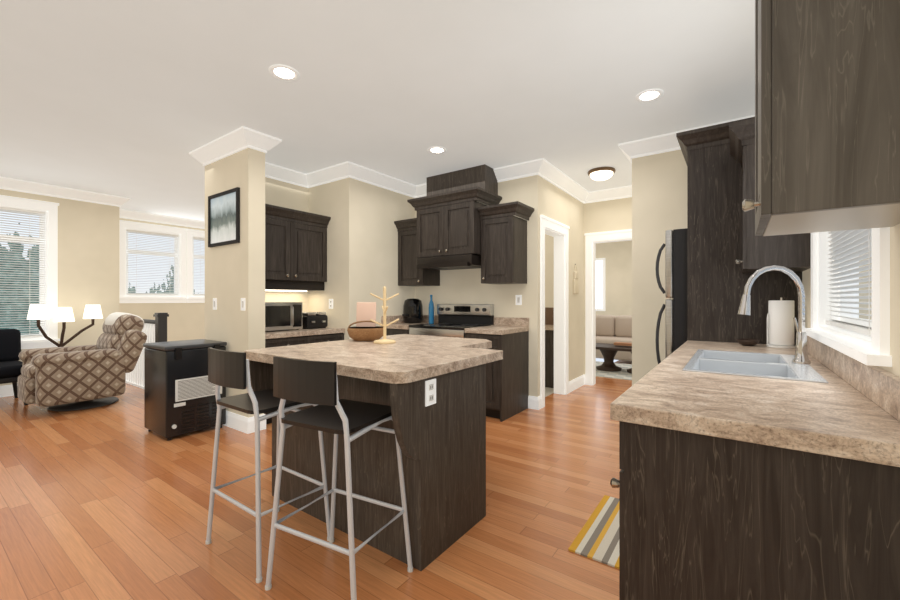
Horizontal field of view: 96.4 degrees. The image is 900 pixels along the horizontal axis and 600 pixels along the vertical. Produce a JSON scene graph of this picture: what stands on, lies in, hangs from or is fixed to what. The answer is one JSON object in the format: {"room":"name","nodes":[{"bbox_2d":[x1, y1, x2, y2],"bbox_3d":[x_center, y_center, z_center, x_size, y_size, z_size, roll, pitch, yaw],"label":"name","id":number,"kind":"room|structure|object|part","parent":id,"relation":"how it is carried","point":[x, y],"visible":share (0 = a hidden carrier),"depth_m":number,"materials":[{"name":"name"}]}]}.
{"room":"kitchen","nodes":[
{"label":"kitchen","id":0,"kind":"room"},
{"bbox_2d":[0,189,108,385],"bbox_3d":[-6.239,-0.155,4.297,0.150,2.740,4.050,0,0,35],"label":"wall","id":1,"kind":"structure","parent":0,"point":[83,253],"depth_m":5.65,"materials":[{"name":"beige paint"}]},
{"bbox_2d":[0,384,17,396],"bbox_3d":[-6.122,1.145,4.317,0.018,0.140,4.158,0,0,36],"label":"baseboard","id":2,"kind":"structure","parent":1,"relation":"attached to","point":[6,390],"depth_m":5.06,"materials":[{"name":"white"}]},
{"bbox_2d":[0,195,59,348],"bbox_3d":[-5.657,-0.338,5.054,0.220,1.945,1.070,0,0,35],"label":"window","id":3,"kind":"structure","parent":1,"relation":"in","point":[50,289],"depth_m":5.38,"materials":[{"name":"white wood"}]},
{"bbox_2d":[0,206,45,337],"bbox_3d":[-5.658,-0.340,5.055,0.050,1.670,0.812,0,0,35],"label":"blind","id":4,"kind":"object","parent":3,"relation":"attached to","point":[16,210],"visible":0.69,"depth_m":5.21,"materials":[{"name":"white plastic"}]},
{"bbox_2d":[109,205,118,314],"bbox_3d":[-5.436,-0.155,6.285,1.150,2.740,0.120,0,0,35],"label":"wall","id":5,"kind":"structure","parent":0,"point":[113,259],"depth_m":5.94,"materials":[{"name":"beige paint"}]},
{"bbox_2d":[119,218,204,341],"bbox_3d":[-4.319,-0.155,8.712,0.150,2.740,5.130,0,0,35],"label":"wall","id":6,"kind":"structure","parent":0,"point":[185,321],"depth_m":7.50,"materials":[{"name":"beige paint"}]},
{"bbox_2d":[119,220,204,302],"bbox_3d":[-5.036,-0.647,7.646,0.220,1.405,2.090,0,0,35],"label":"window","id":7,"kind":"structure","parent":6,"relation":"in","point":[181,297],"depth_m":7.46,"materials":[{"name":"white wood"}]},
{"bbox_2d":[126,229,178,294],"bbox_3d":[-5.337,-0.650,7.228,0.050,1.130,0.802,0,0,35],"label":"blind","id":8,"kind":"object","parent":7,"relation":"attached to","point":[146,233],"visible":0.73,"depth_m":7.20,"materials":[{"name":"white plastic"}]},
{"bbox_2d":[193,237,204,295],"bbox_3d":[-4.739,-0.650,8.066,0.050,1.130,0.802,0,0,35],"label":"window blind","id":9,"kind":"object","parent":7,"relation":"attached to","point":[200,257],"visible":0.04,"depth_m":7.84,"materials":[{"name":"white plastic"}]},
{"bbox_2d":[205,148,264,417],"bbox_3d":[-2.148,-0.155,3.989,0.870,2.740,0.160,0,0,35],"label":"wall","id":10,"kind":"structure","parent":0,"point":[234,273],"depth_m":3.79,"materials":[{"name":"beige paint"}]},
{"bbox_2d":[213,298,216,309],"bbox_3d":[-2.364,0.040,4.039,0.075,0.115,0.009,0,0,36],"label":"light switch","id":11,"kind":"object","parent":10,"relation":"attached to","point":[214,299],"depth_m":4.03,"materials":[{"name":"white plastic"}]},
{"bbox_2d":[208,187,239,247],"bbox_3d":[-2.210,-0.792,3.919,0.590,0.515,0.024,0,0,35],"label":"framed picture","id":12,"kind":"object","parent":10,"relation":"attached to","point":[224,218],"visible":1,"depth_m":3.91,"materials":[{"name":"black"}]},
{"bbox_2d":[224,411,250,433],"bbox_3d":[-2.200,1.145,3.916,0.906,0.140,0.018,0,0,36],"label":"baseboard","id":13,"kind":"structure","parent":10,"relation":"attached to","point":[241,423],"depth_m":3.74,"materials":[{"name":"white"}]},
{"bbox_2d":[241,298,244,310],"bbox_3d":[-1.916,0.040,3.720,0.075,0.115,0.009,0,0,36],"label":"light switch","id":14,"kind":"object","parent":10,"relation":"attached to","point":[242,304],"depth_m":3.71,"materials":[{"name":"white plastic"}]},
{"bbox_2d":[265,177,307,311],"bbox_3d":[-1.775,-0.155,5.123,0.160,2.740,2.120,0,0,35],"label":"wall","id":15,"kind":"structure","parent":0,"point":[285,195],"depth_m":4.76,"materials":[{"name":"beige paint"}]},
{"bbox_2d":[265,204,330,291],"bbox_3d":[-1.865,-0.540,4.481,0.436,0.880,0.964,0,0,35],"label":"upper cabinet","id":16,"kind":"object","parent":15,"relation":"attached to","point":[295,256],"visible":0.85,"depth_m":4.44,"materials":[{"name":"brown wood"}]},
{"bbox_2d":[0,360,631,599],"bbox_3d":[-0.440,1.275,5.411,11.000,0.120,12.900,0,0,35],"label":"floor","id":17,"kind":"structure","parent":0,"point":[109,502],"depth_m":2.23,"materials":[{"name":"brown wood"}]},
{"bbox_2d":[0,329,28,404],"bbox_3d":[-5.351,0.788,4.603,0.760,0.860,0.680,0,0,35],"label":"lounge chair","id":18,"kind":"object","parent":17,"relation":"on","point":[10,362],"visible":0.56,"depth_m":4.89,"materials":[{"name":"black leather"}]},
{"bbox_2d":[27,304,102,346],"bbox_3d":[-5.074,0.635,5.320,0.300,1.160,0.740,0,0,35],"label":"floor lamp","id":19,"kind":"object","parent":17,"relation":"on","point":[39,312],"depth_m":5.24,"materials":[{"name":"white fabric"}]},
{"bbox_2d":[18,312,146,411],"bbox_3d":[-4.245,0.684,4.691,0.880,1.063,1.047,0,0,35],"label":"recliner","id":20,"kind":"object","parent":17,"relation":"on","point":[73,378],"visible":1,"depth_m":4.45,"materials":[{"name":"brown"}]},
{"bbox_2d":[126,313,168,388],"bbox_3d":[-4.291,0.690,5.591,1.510,1.050,0.130,0,0,35],"label":"stair railing","id":21,"kind":"object","parent":17,"relation":"on","point":[155,330],"visible":0.38,"depth_m":5.40,"materials":[{"name":"grey"}]},
{"bbox_2d":[143,339,226,440],"bbox_3d":[-2.480,0.807,3.777,0.531,0.815,0.516,0,0,35],"label":"chest freezer","id":22,"kind":"object","parent":17,"relation":"on","point":[179,394],"visible":0.9,"depth_m":3.58,"materials":[{"name":"black"}]},
{"bbox_2d":[206,347,329,582],"bbox_3d":[-0.921,0.723,2.007,0.495,0.985,0.438,0,0,35],"label":"stool","id":23,"kind":"object","parent":17,"relation":"on","point":[229,369],"visible":0.71,"depth_m":1.87,"materials":[{"name":"silver metal"}]},
{"bbox_2d":[265,302,344,423],"bbox_3d":[-1.752,0.620,4.400,0.714,1.190,0.964,0,0,35],"label":"base cabinet","id":24,"kind":"object","parent":17,"relation":"on","point":[289,323],"visible":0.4,"depth_m":4.24,"materials":[{"name":"black"}]},
{"bbox_2d":[265,302,302,332],"bbox_3d":[-1.923,0.174,4.283,0.454,0.299,0.540,0,0,35],"label":"microwave","id":25,"kind":"object","parent":24,"relation":"on","point":[279,316],"depth_m":4.20,"materials":[{"name":"silver metal"}]},
{"bbox_2d":[297,311,327,329],"bbox_3d":[-1.569,0.232,4.607,0.215,0.184,0.280,0,0,35],"label":"toaster","id":26,"kind":"object","parent":24,"relation":"on","point":[311,320],"depth_m":4.52,"materials":[{"name":"black plastic"}]},
{"bbox_2d":[265,356,412,599],"bbox_3d":[-0.482,0.723,1.731,0.496,0.985,0.438,0,0,28],"label":"stool","id":27,"kind":"object","parent":17,"relation":"on","point":[306,381],"visible":0.92,"depth_m":1.61,"materials":[{"name":"silver metal"}]},
{"bbox_2d":[246,358,489,570],"bbox_3d":[-0.315,0.782,2.565,1.208,0.866,1.350,0,0,35],"label":"kitchen island","id":28,"kind":"object","parent":17,"relation":"on","point":[430,391],"depth_m":1.99,"materials":[{"name":"laminate"}]},
{"bbox_2d":[244,334,502,385],"bbox_3d":[-0.306,0.324,2.601,1.280,0.048,1.440,0,0,35],"label":"island countertop","id":29,"kind":"structure","parent":28,"relation":"on","point":[402,358],"depth_m":2.21,"materials":[{"name":"beige stone"}]},
{"bbox_2d":[347,320,385,341],"bbox_3d":[-0.624,0.226,3.000,0.280,0.146,0.280,0,0,35],"label":"basket","id":30,"kind":"object","parent":29,"relation":"on","point":[365,330],"depth_m":2.91,"materials":[{"name":"wicker"}]},
{"bbox_2d":[425,378,436,406],"bbox_3d":[-0.088,0.425,1.850,0.008,0.115,0.075,0,0,35],"label":"outlet","id":31,"kind":"object","parent":28,"relation":"attached to","point":[430,383],"depth_m":1.85,"materials":[{"name":"white plastic"}]},
{"bbox_2d":[386,327,408,335],"bbox_3d":[-0.480,0.782,5.107,0.443,0.867,0.638,0,0,35],"label":"base cabinet","id":32,"kind":"object","parent":17,"relation":"on","point":[389,330],"depth_m":4.83,"materials":[{"name":"black"}]},
{"bbox_2d":[381,323,428,326],"bbox_3d":[-0.483,0.324,5.103,0.443,0.048,0.648,0,0,35],"label":"countertop","id":33,"kind":"structure","parent":32,"relation":"on","point":[393,324],"depth_m":4.92,"materials":[{"name":"beige stone"}]},
{"bbox_2d":[397,299,428,322],"bbox_3d":[-0.481,0.139,5.232,0.260,0.319,0.260,0,0,35],"label":"coffee maker","id":34,"kind":"object","parent":33,"relation":"on","point":[412,308],"depth_m":5.13,"materials":[{"name":"black plastic"}]},
{"bbox_2d":[428,295,434,323],"bbox_3d":[-0.239,0.116,5.158,0.070,0.367,0.070,0,0,35],"label":"bottle","id":35,"kind":"object","parent":33,"relation":"on","point":[431,305],"depth_m":5.13,"materials":[{"name":"blue glass"}]},
{"bbox_2d":[409,304,493,337],"bbox_3d":[0.002,0.632,4.721,0.780,1.165,0.696,0,0,35],"label":"range","id":36,"kind":"object","parent":17,"relation":"on","point":[462,316],"visible":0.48,"depth_m":4.78,"materials":[{"name":"silver metal"}]},
{"bbox_2d":[465,331,528,421],"bbox_3d":[0.522,0.782,4.392,0.438,0.867,0.638,0,0,35],"label":"base cabinet","id":37,"kind":"object","parent":17,"relation":"on","point":[507,385],"depth_m":4.14,"materials":[{"name":"black wood"}]},
{"bbox_2d":[465,327,528,334],"bbox_3d":[0.522,0.324,4.386,0.445,0.048,0.648,0,0,35],"label":"countertop","id":38,"kind":"structure","parent":37,"relation":"on","point":[492,330],"depth_m":4.22,"materials":[{"name":"beige stone"}]},
{"bbox_2d":[568,495,618,568],"bbox_3d":[0.920,1.210,2.108,0.380,0.008,0.660,0,0,35],"label":"kitchen mat","id":39,"kind":"object","parent":17,"relation":"on","point":[597,538],"visible":0.36,"depth_m":2.05,"materials":[{"name":"multicoloured fabric"}]},
{"bbox_2d":[596,361,631,379],"bbox_3d":[2.870,1.209,6.951,2.600,0.010,1.550,0,0,35],"label":"rug","id":40,"kind":"object","parent":17,"relation":"on","point":[623,373],"visible":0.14,"depth_m":6.58,"materials":[{"name":"beige carpet"}]},
{"bbox_2d":[596,342,631,372],"bbox_3d":[2.948,0.964,6.802,1.100,0.478,0.660,0,0,35],"label":"coffee table","id":41,"kind":"object","parent":40,"relation":"on","point":[608,351],"visible":0.56,"depth_m":6.81,"materials":[{"name":"brown wood"}]},
{"bbox_2d":[596,315,631,360],"bbox_3d":[3.334,0.765,8.204,2.300,0.900,0.970,0,0,35],"label":"sofa","id":42,"kind":"object","parent":17,"relation":"on","point":[611,329],"visible":0.12,"depth_m":8.16,"materials":[{"name":"fabric"}]},
{"bbox_2d":[655,228,686,363],"bbox_3d":[2.162,0.335,3.221,0.841,1.760,0.695,0,0,35],"label":"fridge","id":43,"kind":"object","parent":17,"relation":"on","point":[675,246],"visible":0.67,"depth_m":3.10,"materials":[{"name":"black metal"}]},
{"bbox_2d":[676,117,801,344],"bbox_3d":[2.212,-0.013,3.117,0.714,2.455,0.826,0,0,35],"label":"tall cabinet","id":44,"kind":"object","parent":17,"relation":"on","point":[717,279],"visible":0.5,"depth_m":2.89,"materials":[{"name":"brown wood"}]},
{"bbox_2d":[610,421,899,599],"bbox_3d":[0.910,0.782,1.226,0.638,0.866,0.534,0,0,35],"label":"base cabinet","id":45,"kind":"object","parent":17,"relation":"on","point":[752,469],"depth_m":1.01,"materials":[{"name":"black wood"}]},
{"bbox_2d":[610,341,899,468],"bbox_3d":[1.381,0.324,1.895,0.648,0.048,2.250,0,0,35],"label":"countertop","id":46,"kind":"structure","parent":45,"relation":"on","point":[816,418],"depth_m":1.11,"materials":[{"name":"beige stone"}]},
{"bbox_3d":[1.954,0.279,2.635,0.124,0.040,0.124,0,0,35],"label":"bowl","id":47,"kind":"part","parent":46,"relation":"part of","materials":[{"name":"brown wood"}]},
{"bbox_2d":[682,349,829,384],"bbox_3d":[1.420,0.377,1.922,0.456,0.165,0.856,0,0,35],"label":"sink","id":48,"kind":"object","parent":46,"relation":"in","point":[738,361],"depth_m":1.92,"materials":[{"name":"white ceramic"}]},
{"bbox_2d":[738,265,813,364],"bbox_3d":[1.529,0.064,1.901,0.273,0.458,0.189,0,0,35],"label":"faucet","id":49,"kind":"object","parent":46,"relation":"on","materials":[{"name":"silver metal"}]},
{"bbox_2d":[766,297,796,348],"bbox_3d":[2.104,0.142,2.553,0.150,0.314,0.150,0,0,35],"label":"paper towel","id":50,"kind":"object","parent":46,"relation":"on","point":[780,321],"depth_m":2.51,"materials":[{"name":"white paper"}]},
{"bbox_2d":[308,178,414,339],"bbox_3d":[-1.119,-0.155,5.251,0.760,2.740,1.150,0,0,35],"label":"wall","id":51,"kind":"structure","parent":0,"point":[362,248],"depth_m":4.79,"materials":[{"name":"beige paint"}]},
{"bbox_2d":[329,299,332,308],"bbox_3d":[-1.406,0.045,4.744,0.075,0.115,0.008,0,0,35],"label":"outlet","id":52,"kind":"object","parent":51,"relation":"attached to","point":[330,303],"visible":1,"depth_m":4.74,"materials":[{"name":"white plastic"}]},
{"bbox_2d":[0,115,754,228],"bbox_3d":[-1.909,-1.458,4.341,8.850,0.135,9.150,0,0,35],"label":"crown molding","id":53,"kind":"structure","parent":51,"relation":"attached to","point":[233,142],"depth_m":4.71,"materials":[{"name":"white"}]},
{"bbox_2d":[381,316,396,322],"bbox_3d":[-0.654,0.250,5.225,0.022,0.099,0.648,0,0,35],"label":"backsplash","id":54,"kind":"structure","parent":51,"relation":"attached to","point":[389,319],"depth_m":5.06,"materials":[{"name":"beige stone"}]},
{"bbox_2d":[0,0,754,220],"bbox_3d":[-0.440,-1.585,5.411,11.000,0.120,12.900,0,0,35],"label":"ceiling","id":55,"kind":"structure","parent":0,"point":[136,101],"depth_m":2.83,"materials":[{"name":"paint"}]},
{"bbox_2d":[269,64,298,80],"bbox_3d":[-1.111,-1.522,2.696,0.189,0.006,0.189,0,0,29],"label":"recessed light","id":56,"kind":"object","parent":55,"relation":"in","point":[283,72],"depth_m":2.69,"materials":[{"name":"white"}]},
{"bbox_2d":[428,146,445,153],"bbox_3d":[-0.132,-1.522,4.086,0.189,0.006,0.189,0,0,29],"label":"recessed light","id":57,"kind":"object","parent":55,"relation":"in","point":[435,150],"depth_m":4.09,"materials":[{"name":"white"}]},
{"bbox_2d":[588,167,615,180],"bbox_3d":[1.787,-1.470,4.744,0.310,0.110,0.310,0,0,35],"label":"light","id":58,"kind":"object","parent":55,"relation":"attached to","point":[600,173],"visible":1,"depth_m":4.66,"materials":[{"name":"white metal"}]},
{"bbox_2d":[635,89,663,101],"bbox_3d":[1.485,-1.522,2.994,0.189,0.006,0.189,0,0,29],"label":"recessed light","id":59,"kind":"object","parent":55,"relation":"in","point":[649,95],"depth_m":2.99,"materials":[{"name":"white"}]},
{"bbox_2d":[415,175,541,396],"bbox_3d":[-0.091,-0.155,5.297,2.700,2.740,0.120,0,0,35],"label":"wall","id":60,"kind":"structure","parent":0,"point":[462,286],"depth_m":4.61,"materials":[{"name":"beige paint"}]},
{"bbox_2d":[416,254,480,269],"bbox_3d":[0.051,-0.438,4.790,0.780,0.135,0.538,0,0,35],"label":"range hood","id":61,"kind":"object","parent":60,"relation":"attached to","point":[462,261],"visible":0.73,"depth_m":4.57,"materials":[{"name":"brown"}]},
{"bbox_2d":[394,164,533,285],"bbox_3d":[0.075,-0.854,4.768,1.741,1.338,0.546,0,0,35],"label":"upper cabinet","id":62,"kind":"object","parent":60,"relation":"attached to","point":[454,217],"visible":0.98,"depth_m":4.52,"materials":[{"name":"brown wood"}]},
{"bbox_2d":[429,315,528,326],"bbox_3d":[0.202,0.250,4.999,1.678,0.099,0.022,0,0,35],"label":"backsplash","id":63,"kind":"structure","parent":60,"relation":"attached to","point":[498,321],"depth_m":4.65,"materials":[{"name":"beige stone"}]},
{"bbox_2d":[516,295,521,304],"bbox_3d":[0.784,0.000,4.595,0.075,0.115,0.009,0,0,35],"label":"outlet","id":64,"kind":"object","parent":60,"relation":"attached to","point":[518,299],"visible":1,"depth_m":4.59,"materials":[{"name":"white plastic"}]},
{"bbox_2d":[545,387,553,396],"bbox_3d":[0.338,1.213,6.011,2.530,0.004,1.500,0,0,35],"label":"floor","id":65,"kind":"structure","parent":0,"point":[548,391],"depth_m":5.32,"materials":[{"name":"beige"}]},
{"bbox_2d":[545,332,553,387],"bbox_3d":[1.044,0.815,6.113,1.400,0.800,0.524,0,0,35],"label":"bathroom vanity","id":66,"kind":"object","parent":65,"relation":"on","point":[549,347],"depth_m":5.55,"materials":[{"name":"brown wood"}]},
{"bbox_2d":[545,324,553,331],"bbox_3d":[1.038,0.395,6.105,1.440,0.040,0.544,0,0,35],"label":"countertop","id":67,"kind":"structure","parent":66,"relation":"on","point":[548,327],"depth_m":5.56,"materials":[{"name":"beige stone"}]},
{"bbox_2d":[542,178,583,380],"bbox_3d":[1.431,-0.155,5.226,0.140,2.740,1.530,0,0,35],"label":"wall","id":68,"kind":"structure","parent":0,"point":[561,206],"depth_m":5.45,"materials":[{"name":"beige paint"}]},
{"bbox_2d":[540,215,569,407],"bbox_3d":[1.226,0.130,4.911,0.172,2.170,0.900,0,0,35],"label":"door frame","id":69,"kind":"structure","parent":68,"relation":"in","point":[558,231],"depth_m":5.16,"materials":[{"name":"white wood"}]},
{"bbox_2d":[573,264,578,293],"bbox_3d":[1.721,-0.289,5.479,0.031,0.408,0.180,0,0,35],"label":"wall decor","id":70,"kind":"object","parent":68,"relation":"attached to","point":[576,284],"visible":1,"depth_m":5.45,"materials":[{"name":"beige"}]},
{"bbox_2d":[569,374,584,392],"bbox_3d":[1.737,1.145,5.517,0.020,0.140,0.700,0,0,36],"label":"baseboard","id":71,"kind":"structure","parent":68,"relation":"attached to","point":[579,381],"depth_m":5.51,"materials":[{"name":"white"}]},
{"bbox_2d":[596,241,631,315],"bbox_3d":[5.289,-0.155,9.094,5.250,2.740,0.150,0,0,35],"label":"wall","id":72,"kind":"structure","parent":0,"point":[617,256],"depth_m":9.85,"materials":[{"name":"beige paint"}]},
{"bbox_2d":[596,258,605,310],"bbox_3d":[3.557,-0.385,10.213,0.750,1.320,0.039,0,0,35],"label":"window","id":73,"kind":"structure","parent":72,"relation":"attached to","point":[600,284],"depth_m":10.05,"materials":[{"name":"white glass"}]},
{"bbox_2d":[632,150,686,385],"bbox_3d":[2.315,-0.155,3.667,1.190,2.740,0.140,0,0,35],"label":"wall","id":74,"kind":"structure","parent":0,"point":[659,195],"depth_m":3.85,"materials":[{"name":"beige paint"}]},
{"bbox_2d":[545,197,871,373],"bbox_3d":[2.414,-0.155,5.537,6.500,2.740,0.120,0,0,35],"label":"wall","id":75,"kind":"structure","parent":0,"point":[609,215],"depth_m":5.67,"materials":[{"name":"beige paint"}]},
{"bbox_2d":[584,229,631,384],"bbox_3d":[2.393,0.130,5.533,1.030,2.170,0.152,0,0,35],"label":"trim","id":76,"kind":"structure","parent":75,"relation":"attached to","point":[592,240],"depth_m":5.74,"materials":[{"name":"white wood"}]},
{"bbox_2d":[802,223,899,376],"bbox_3d":[0.999,-0.155,0.669,0.150,2.740,6.550,0,0,35],"label":"wall","id":77,"kind":"structure","parent":0,"point":[894,293],"depth_m":1.10,"materials":[{"name":"beige paint"}]},
{"bbox_2d":[729,118,810,272],"bbox_3d":[1.980,-0.618,2.509,0.386,0.865,0.556,0,0,35],"label":"upper cabinet","id":78,"kind":"object","parent":77,"relation":"attached to","point":[792,252],"visible":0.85,"depth_m":2.38,"materials":[{"name":"brown wood"}]},
{"bbox_2d":[742,0,899,235],"bbox_3d":[0.927,-0.720,1.018,0.369,1.040,0.466,0,0,35],"label":"upper cabinet","id":79,"kind":"object","parent":77,"relation":"attached to","point":[827,115],"visible":1,"depth_m":0.89,"materials":[{"name":"brown wood"}]},
{"bbox_2d":[805,227,891,366],"bbox_3d":[1.655,-0.357,1.632,0.200,1.085,1.350,0,0,35],"label":"window","id":80,"kind":"structure","parent":77,"relation":"in","point":[874,350],"depth_m":1.51,"materials":[{"name":"white wood"}]},
{"bbox_2d":[825,228,871,336],"bbox_3d":[1.649,-0.320,1.637,0.050,0.890,1.092,0,0,35],"label":"window blind","id":81,"kind":"object","parent":80,"relation":"attached to","point":[846,245],"visible":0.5,"depth_m":1.69,"materials":[{"name":"white plastic"}]},
{"bbox_2d":[814,339,899,420],"bbox_3d":[1.636,0.250,1.714,0.023,0.100,2.250,0,0,35],"label":"backsplash","id":82,"kind":"structure","parent":77,"relation":"attached to","point":[882,386],"depth_m":1.24,"materials":[{"name":"beige stone"}]},
{"label":"outside","id":83,"kind":"structure","parent":0,"visible":0},
{"bbox_2d":[0,212,204,334],"bbox_3d":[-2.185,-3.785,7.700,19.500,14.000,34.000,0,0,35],"label":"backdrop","id":84,"kind":"structure","parent":83,"point":[27,307],"depth_m":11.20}
]}

